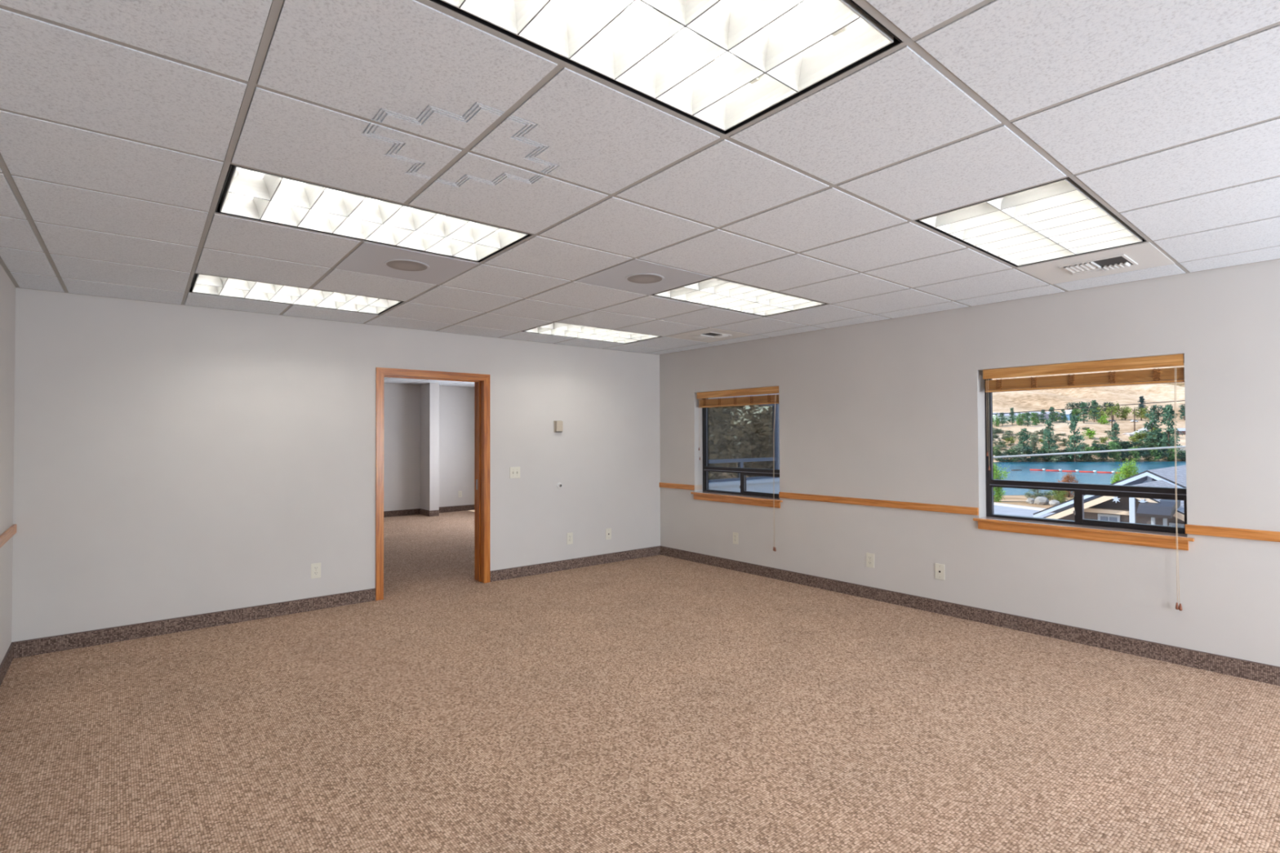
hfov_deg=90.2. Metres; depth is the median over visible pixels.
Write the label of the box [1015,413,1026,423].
leafy tree
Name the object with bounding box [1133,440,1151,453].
shrub
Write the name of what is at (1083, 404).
pine tree
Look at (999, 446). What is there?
sagebrush
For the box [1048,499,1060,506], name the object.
boulder
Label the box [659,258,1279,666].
wall
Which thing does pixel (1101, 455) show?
shrub
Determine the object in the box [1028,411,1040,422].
leafy tree
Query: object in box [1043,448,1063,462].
shrub
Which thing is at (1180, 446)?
overhead cable
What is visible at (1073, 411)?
leafy tree
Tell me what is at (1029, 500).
boulder
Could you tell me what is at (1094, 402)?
pine tree
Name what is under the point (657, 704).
floor
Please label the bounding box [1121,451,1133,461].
shrub
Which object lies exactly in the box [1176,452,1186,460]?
shrub
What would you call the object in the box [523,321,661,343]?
ceiling light
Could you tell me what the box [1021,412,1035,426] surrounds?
pine tree
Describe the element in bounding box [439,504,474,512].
baseboard
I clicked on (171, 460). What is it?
wall
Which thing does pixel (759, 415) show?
tree
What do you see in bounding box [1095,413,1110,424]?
leafy tree
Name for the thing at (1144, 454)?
shrub
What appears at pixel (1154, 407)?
leafy tree
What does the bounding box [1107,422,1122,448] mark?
pine tree
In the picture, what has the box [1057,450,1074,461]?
shrub
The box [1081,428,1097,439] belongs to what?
leafy tree
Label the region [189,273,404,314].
ceiling light
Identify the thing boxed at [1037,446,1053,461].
shrub
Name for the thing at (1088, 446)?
shrub
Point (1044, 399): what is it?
ground
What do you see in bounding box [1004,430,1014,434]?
sagebrush
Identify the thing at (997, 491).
leafy tree
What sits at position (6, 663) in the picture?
baseboard
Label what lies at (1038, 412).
house
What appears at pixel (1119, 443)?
shrub
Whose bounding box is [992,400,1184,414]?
overhead wire
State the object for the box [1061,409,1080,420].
cabin
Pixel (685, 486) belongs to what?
trim
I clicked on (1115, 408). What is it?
leafy tree
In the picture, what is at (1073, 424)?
pine tree
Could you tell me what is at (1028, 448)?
shrub
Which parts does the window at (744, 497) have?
frame, sill, sill, frame, rail, sash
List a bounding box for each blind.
[697,386,778,551]
[982,353,1184,610]
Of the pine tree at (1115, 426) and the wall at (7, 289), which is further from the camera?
the pine tree at (1115, 426)
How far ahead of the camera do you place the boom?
232.51 m
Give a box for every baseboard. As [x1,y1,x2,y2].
[0,641,13,686]
[13,587,375,658]
[383,508,419,517]
[419,508,430,516]
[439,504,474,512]
[490,546,660,582]
[660,546,1279,685]
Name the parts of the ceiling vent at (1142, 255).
blade, blade, blade, blade, blade, grille frame, blade, blade, blade, blade, blade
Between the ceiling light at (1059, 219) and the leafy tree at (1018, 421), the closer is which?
the ceiling light at (1059, 219)
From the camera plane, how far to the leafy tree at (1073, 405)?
509.34 m
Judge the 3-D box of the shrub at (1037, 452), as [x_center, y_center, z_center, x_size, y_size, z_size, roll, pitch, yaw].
[202.107,14.738,324.790,10.308,5.777,10.298,0,-1,-13]
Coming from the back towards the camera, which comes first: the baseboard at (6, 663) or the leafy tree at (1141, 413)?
the leafy tree at (1141, 413)
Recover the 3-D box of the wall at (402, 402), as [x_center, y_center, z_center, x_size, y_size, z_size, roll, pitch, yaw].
[-5.168,0.145,11.098,5.550,2.950,0.200,1,-1,-39]
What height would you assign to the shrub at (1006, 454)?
5.881 m
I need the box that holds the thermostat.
[553,420,563,432]
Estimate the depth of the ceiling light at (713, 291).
4.65 m
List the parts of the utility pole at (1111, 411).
post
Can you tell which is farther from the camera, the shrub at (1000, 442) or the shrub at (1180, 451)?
the shrub at (1000, 442)
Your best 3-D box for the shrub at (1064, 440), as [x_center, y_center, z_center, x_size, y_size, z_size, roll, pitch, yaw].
[237.448,8.536,355.677,5.880,4.865,5.601,0,-1,-23]
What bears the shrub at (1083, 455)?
on the ground
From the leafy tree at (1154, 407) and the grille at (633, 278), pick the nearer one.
the grille at (633, 278)
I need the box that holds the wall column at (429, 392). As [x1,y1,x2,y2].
[420,382,439,511]
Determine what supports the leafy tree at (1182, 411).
on the ground
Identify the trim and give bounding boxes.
[0,524,16,547]
[659,482,694,490]
[778,492,978,515]
[1185,524,1279,542]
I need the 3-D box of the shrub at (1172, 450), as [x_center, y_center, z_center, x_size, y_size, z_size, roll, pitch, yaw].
[270.236,14.226,322.432,7.854,8.094,7.917,-1,-1,19]
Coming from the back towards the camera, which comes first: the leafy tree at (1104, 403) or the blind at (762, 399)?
the leafy tree at (1104, 403)
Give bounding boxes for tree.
[708,404,768,479]
[751,407,768,476]
[992,413,999,426]
[993,462,1009,502]
[998,413,1009,426]
[1007,407,1017,424]
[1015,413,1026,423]
[1015,416,1024,425]
[1016,427,1034,453]
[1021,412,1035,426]
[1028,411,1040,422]
[1029,434,1040,451]
[1031,415,1039,425]
[1037,408,1046,423]
[1040,419,1059,451]
[1045,406,1057,422]
[1047,410,1060,422]
[1057,409,1068,422]
[1057,471,1080,497]
[1064,402,1079,410]
[1066,413,1087,462]
[1069,408,1082,421]
[1075,401,1091,414]
[1076,401,1090,422]
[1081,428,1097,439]
[1087,400,1101,422]
[1088,404,1103,415]
[1088,405,1105,420]
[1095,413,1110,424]
[1100,401,1114,413]
[1105,403,1122,419]
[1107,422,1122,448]
[1108,457,1141,484]
[1117,405,1132,420]
[1128,430,1146,444]
[1132,406,1150,421]
[1135,395,1147,413]
[1135,411,1167,444]
[1145,427,1164,441]
[1148,404,1164,418]
[1155,431,1179,448]
[1157,404,1184,450]
[1178,404,1185,420]
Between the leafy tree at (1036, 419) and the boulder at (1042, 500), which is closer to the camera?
the boulder at (1042, 500)
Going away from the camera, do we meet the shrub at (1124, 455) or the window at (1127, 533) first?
the window at (1127, 533)
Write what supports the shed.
on the ground
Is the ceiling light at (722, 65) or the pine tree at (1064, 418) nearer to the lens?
the ceiling light at (722, 65)
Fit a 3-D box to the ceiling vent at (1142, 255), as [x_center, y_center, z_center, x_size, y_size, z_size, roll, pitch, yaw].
[2.666,-0.935,3.741,0.645,0.017,0.646,1,-1,-39]
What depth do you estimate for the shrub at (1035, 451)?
324.79 m
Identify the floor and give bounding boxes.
[0,510,1279,852]
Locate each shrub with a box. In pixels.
[993,449,1007,462]
[996,440,1008,446]
[996,450,1010,462]
[1004,436,1015,444]
[1004,447,1019,462]
[1011,444,1026,462]
[1013,445,1035,462]
[1024,448,1040,461]
[1024,488,1051,500]
[1030,450,1048,459]
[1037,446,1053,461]
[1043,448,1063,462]
[1047,490,1068,502]
[1048,448,1067,460]
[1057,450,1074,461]
[1060,438,1070,445]
[1063,447,1077,461]
[1068,449,1090,462]
[1077,450,1096,462]
[1084,444,1101,461]
[1088,442,1111,461]
[1098,436,1107,443]
[1101,445,1115,461]
[1105,439,1123,449]
[1106,431,1113,438]
[1106,440,1121,462]
[1114,451,1129,461]
[1119,440,1133,452]
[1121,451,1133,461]
[1124,441,1140,452]
[1125,446,1142,461]
[1132,445,1151,461]
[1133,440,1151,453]
[1142,447,1153,461]
[1144,440,1159,447]
[1146,446,1162,461]
[1153,446,1168,461]
[1161,450,1174,461]
[1165,448,1180,461]
[1176,448,1186,458]
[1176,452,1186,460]
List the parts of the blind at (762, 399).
rail, lift cord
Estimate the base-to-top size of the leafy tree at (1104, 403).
10.713 m
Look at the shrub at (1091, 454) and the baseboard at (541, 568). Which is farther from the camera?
the shrub at (1091, 454)
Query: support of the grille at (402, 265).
attached to the ceiling speaker at (368, 258)
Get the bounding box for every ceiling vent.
[665,327,753,342]
[1016,242,1174,284]
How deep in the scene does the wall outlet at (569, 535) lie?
6.86 m
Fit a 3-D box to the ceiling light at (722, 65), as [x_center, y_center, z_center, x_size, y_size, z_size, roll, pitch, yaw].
[-0.006,-1.045,1.447,1.271,0.152,0.645,1,-1,-39]
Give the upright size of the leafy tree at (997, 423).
10.064 m
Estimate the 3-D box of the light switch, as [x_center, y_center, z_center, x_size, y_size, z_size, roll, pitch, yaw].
[-1.262,0.467,6.459,0.116,0.115,0.019,1,-1,-39]
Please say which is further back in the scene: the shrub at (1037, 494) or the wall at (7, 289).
the shrub at (1037, 494)
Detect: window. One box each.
[690,398,782,507]
[708,404,779,487]
[973,378,1195,550]
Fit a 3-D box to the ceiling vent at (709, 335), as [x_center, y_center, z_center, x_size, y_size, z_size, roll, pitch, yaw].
[0.681,-0.886,6.276,0.645,0.017,0.646,1,-1,-39]
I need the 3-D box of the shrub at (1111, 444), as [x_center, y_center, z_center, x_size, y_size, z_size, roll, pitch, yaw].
[238.915,12.634,322.889,9.064,11.542,9.137,0,-1,-4]
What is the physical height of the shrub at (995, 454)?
6.733 m
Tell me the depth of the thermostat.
6.77 m
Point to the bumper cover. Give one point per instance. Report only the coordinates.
(558, 485)
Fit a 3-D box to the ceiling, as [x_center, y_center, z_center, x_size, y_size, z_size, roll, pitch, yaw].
[-0.869,-1.006,5.107,6.347,0.202,14.750,1,-1,-39]
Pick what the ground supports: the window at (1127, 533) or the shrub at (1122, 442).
the shrub at (1122, 442)
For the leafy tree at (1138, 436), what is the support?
on the ground
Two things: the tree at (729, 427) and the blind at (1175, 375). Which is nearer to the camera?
the blind at (1175, 375)
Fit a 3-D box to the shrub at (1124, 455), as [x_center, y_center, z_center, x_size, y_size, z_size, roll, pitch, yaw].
[243.354,14.674,323.190,8.349,5.966,8.356,0,-1,-11]
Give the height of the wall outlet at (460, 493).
0.123 m
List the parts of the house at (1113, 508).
pane, pane, porch post, king post, porch post, porch post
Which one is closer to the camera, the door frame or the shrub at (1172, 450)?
the door frame
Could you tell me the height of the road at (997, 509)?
0.070 m
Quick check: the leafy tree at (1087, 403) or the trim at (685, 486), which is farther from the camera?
the leafy tree at (1087, 403)
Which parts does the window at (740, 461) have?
sill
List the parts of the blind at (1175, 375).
ladder cord, ladder cord, ladder cord, rail, ladder cord, ladder cord, lift cord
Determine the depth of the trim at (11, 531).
3.81 m
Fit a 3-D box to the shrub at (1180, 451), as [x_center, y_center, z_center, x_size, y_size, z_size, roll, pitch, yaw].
[277.885,14.269,324.260,10.233,7.168,10.024,0,-1,5]
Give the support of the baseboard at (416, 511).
attached to the wall at (402, 402)
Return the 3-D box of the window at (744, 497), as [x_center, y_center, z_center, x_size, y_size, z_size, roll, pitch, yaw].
[1.065,0.211,6.842,0.229,1.210,1.268,1,-1,-39]
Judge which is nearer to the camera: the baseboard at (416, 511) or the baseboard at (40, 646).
the baseboard at (40, 646)
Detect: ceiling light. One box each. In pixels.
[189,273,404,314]
[215,160,532,262]
[430,0,902,134]
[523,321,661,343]
[651,277,827,316]
[915,177,1146,266]
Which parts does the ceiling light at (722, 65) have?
louver blade, louver blade, louver blade, louver blade, louver blade, louver blade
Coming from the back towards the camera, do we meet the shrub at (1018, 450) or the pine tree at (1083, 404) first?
the pine tree at (1083, 404)
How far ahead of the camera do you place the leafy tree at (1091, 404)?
487.92 m
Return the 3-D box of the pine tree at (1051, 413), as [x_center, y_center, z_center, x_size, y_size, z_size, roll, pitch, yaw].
[281.288,-7.244,436.422,6.771,12.779,7.716,-1,-1,44]
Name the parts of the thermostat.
plate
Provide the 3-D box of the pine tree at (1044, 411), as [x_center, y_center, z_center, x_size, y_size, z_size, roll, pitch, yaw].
[272.828,-6.113,433.226,6.701,11.435,6.804,0,-1,-31]
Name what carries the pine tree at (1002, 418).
on the ground
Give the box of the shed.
[1122,432,1149,435]
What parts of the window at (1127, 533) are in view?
frame, sill, sill, frame, rail, sash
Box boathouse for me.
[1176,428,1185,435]
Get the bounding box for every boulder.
[1026,497,1035,503]
[1033,496,1048,505]
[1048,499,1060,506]
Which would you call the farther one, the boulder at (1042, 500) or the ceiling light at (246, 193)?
the boulder at (1042, 500)
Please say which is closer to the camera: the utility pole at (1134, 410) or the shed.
the shed
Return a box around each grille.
[386,260,426,271]
[627,274,662,283]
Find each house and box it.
[992,413,1032,421]
[1029,411,1060,420]
[1032,465,1186,527]
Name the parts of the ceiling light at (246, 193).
louver blade, louver blade, louver blade, louver blade, louver blade, louver blade, louver blade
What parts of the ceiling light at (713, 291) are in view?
louver blade, louver blade, louver blade, louver blade, louver blade, louver blade, louver blade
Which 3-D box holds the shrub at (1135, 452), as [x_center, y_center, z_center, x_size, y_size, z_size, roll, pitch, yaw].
[249.496,13.911,322.989,7.083,8.873,7.026,0,-1,-26]
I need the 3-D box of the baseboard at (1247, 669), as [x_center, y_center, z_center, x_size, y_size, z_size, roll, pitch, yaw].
[2.977,1.425,4.373,0.008,0.106,8.600,1,-1,-39]
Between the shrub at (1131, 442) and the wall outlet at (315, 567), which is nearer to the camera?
the wall outlet at (315, 567)
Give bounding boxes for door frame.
[375,367,490,600]
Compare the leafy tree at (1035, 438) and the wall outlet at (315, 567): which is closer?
the wall outlet at (315, 567)
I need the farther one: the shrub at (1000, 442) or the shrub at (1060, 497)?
the shrub at (1000, 442)
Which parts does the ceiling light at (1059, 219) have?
louver blade, louver blade, louver blade, louver blade, louver blade, louver blade, louver blade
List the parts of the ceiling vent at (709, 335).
grille frame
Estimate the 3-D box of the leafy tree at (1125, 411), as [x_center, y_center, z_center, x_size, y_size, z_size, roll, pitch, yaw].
[350.553,-9.499,461.514,9.253,11.619,11.074,0,-1,16]
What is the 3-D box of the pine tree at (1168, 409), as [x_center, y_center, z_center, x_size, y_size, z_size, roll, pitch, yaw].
[275.584,3.092,331.747,12.669,30.061,11.116,1,-1,-43]
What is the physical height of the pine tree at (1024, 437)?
15.466 m
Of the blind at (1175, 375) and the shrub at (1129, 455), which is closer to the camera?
the blind at (1175, 375)
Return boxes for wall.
[0,263,15,664]
[11,269,660,642]
[383,382,474,511]
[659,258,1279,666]
[707,393,779,493]
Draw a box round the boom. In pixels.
[1029,468,1119,473]
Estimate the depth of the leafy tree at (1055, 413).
439.61 m
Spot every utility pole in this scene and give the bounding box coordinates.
[1109,409,1114,431]
[1132,408,1136,431]
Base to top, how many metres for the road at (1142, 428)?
11.798 m
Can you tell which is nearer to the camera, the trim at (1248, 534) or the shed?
the trim at (1248, 534)
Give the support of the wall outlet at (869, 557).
attached to the wall at (894, 410)
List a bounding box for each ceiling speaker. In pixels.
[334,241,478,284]
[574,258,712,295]
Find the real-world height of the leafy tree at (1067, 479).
2.899 m
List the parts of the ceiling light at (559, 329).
louver blade, louver blade, louver blade, louver blade, louver blade, louver blade, louver blade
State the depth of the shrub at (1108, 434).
373.19 m
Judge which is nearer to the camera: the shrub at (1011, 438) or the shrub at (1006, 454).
the shrub at (1006, 454)
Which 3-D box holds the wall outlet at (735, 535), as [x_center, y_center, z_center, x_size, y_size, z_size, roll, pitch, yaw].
[1.012,1.184,6.761,0.009,0.123,0.076,1,-1,-39]
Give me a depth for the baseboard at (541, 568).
6.87 m
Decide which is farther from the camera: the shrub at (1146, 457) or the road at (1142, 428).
the road at (1142, 428)
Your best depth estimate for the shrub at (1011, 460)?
321.86 m
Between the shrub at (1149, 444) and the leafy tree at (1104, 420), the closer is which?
the shrub at (1149, 444)
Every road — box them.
[993,504,1054,517]
[1133,419,1155,432]
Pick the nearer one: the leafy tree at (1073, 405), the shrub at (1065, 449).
the shrub at (1065, 449)
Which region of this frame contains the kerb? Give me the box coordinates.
[993,502,1045,511]
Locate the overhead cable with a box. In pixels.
[993,445,1186,457]
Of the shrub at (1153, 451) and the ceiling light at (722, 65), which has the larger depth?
the shrub at (1153, 451)
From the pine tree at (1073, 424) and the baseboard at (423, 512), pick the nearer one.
the baseboard at (423, 512)
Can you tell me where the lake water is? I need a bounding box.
[993,461,1186,495]
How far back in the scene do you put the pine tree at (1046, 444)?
329.42 m
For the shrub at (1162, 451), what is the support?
on the ground
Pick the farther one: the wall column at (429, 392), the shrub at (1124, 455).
the shrub at (1124, 455)
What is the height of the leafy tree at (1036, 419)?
7.996 m
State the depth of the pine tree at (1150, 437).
344.01 m
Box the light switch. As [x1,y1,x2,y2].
[510,466,519,478]
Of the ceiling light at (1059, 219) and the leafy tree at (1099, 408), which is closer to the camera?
the ceiling light at (1059, 219)
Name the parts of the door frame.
casing, head casing, casing, casing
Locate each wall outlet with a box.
[311,562,320,578]
[457,490,462,497]
[566,532,573,544]
[733,532,738,544]
[866,552,874,568]
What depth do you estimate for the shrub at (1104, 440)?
360.56 m
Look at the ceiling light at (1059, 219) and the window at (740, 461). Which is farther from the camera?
the window at (740, 461)
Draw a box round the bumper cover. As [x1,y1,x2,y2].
[556,482,561,488]
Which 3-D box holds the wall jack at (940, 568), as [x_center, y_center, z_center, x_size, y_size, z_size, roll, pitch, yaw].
[2.391,1.157,5.088,0.008,0.123,0.076,1,-1,-39]
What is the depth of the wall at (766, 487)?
9.48 m
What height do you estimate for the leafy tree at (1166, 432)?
11.173 m
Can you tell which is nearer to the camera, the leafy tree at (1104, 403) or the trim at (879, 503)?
the trim at (879, 503)
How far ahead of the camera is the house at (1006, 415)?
451.14 m
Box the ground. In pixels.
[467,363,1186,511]
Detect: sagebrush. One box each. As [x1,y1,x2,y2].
[996,444,1007,449]
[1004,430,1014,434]
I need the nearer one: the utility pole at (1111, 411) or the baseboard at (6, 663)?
the baseboard at (6, 663)
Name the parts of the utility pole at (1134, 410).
post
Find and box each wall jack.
[605,528,611,539]
[934,563,944,580]
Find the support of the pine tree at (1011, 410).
on the ground
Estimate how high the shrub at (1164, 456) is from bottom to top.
5.489 m
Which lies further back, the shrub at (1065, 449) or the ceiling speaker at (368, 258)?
the shrub at (1065, 449)
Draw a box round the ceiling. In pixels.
[0,0,1279,386]
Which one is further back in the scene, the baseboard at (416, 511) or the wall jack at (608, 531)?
the baseboard at (416, 511)
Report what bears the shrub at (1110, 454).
on the ground
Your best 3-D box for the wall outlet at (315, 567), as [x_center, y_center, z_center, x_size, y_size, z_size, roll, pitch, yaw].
[-2.681,1.193,5.282,0.076,0.123,0.009,1,-1,-39]
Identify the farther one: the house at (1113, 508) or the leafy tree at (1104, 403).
the leafy tree at (1104, 403)
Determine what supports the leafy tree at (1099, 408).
on the ground
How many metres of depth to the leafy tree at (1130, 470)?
60.31 m
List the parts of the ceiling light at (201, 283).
louver blade, louver blade, louver blade, louver blade, louver blade, louver blade, louver blade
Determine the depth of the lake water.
246.90 m
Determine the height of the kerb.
0.190 m
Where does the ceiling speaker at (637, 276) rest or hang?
attached to the ceiling

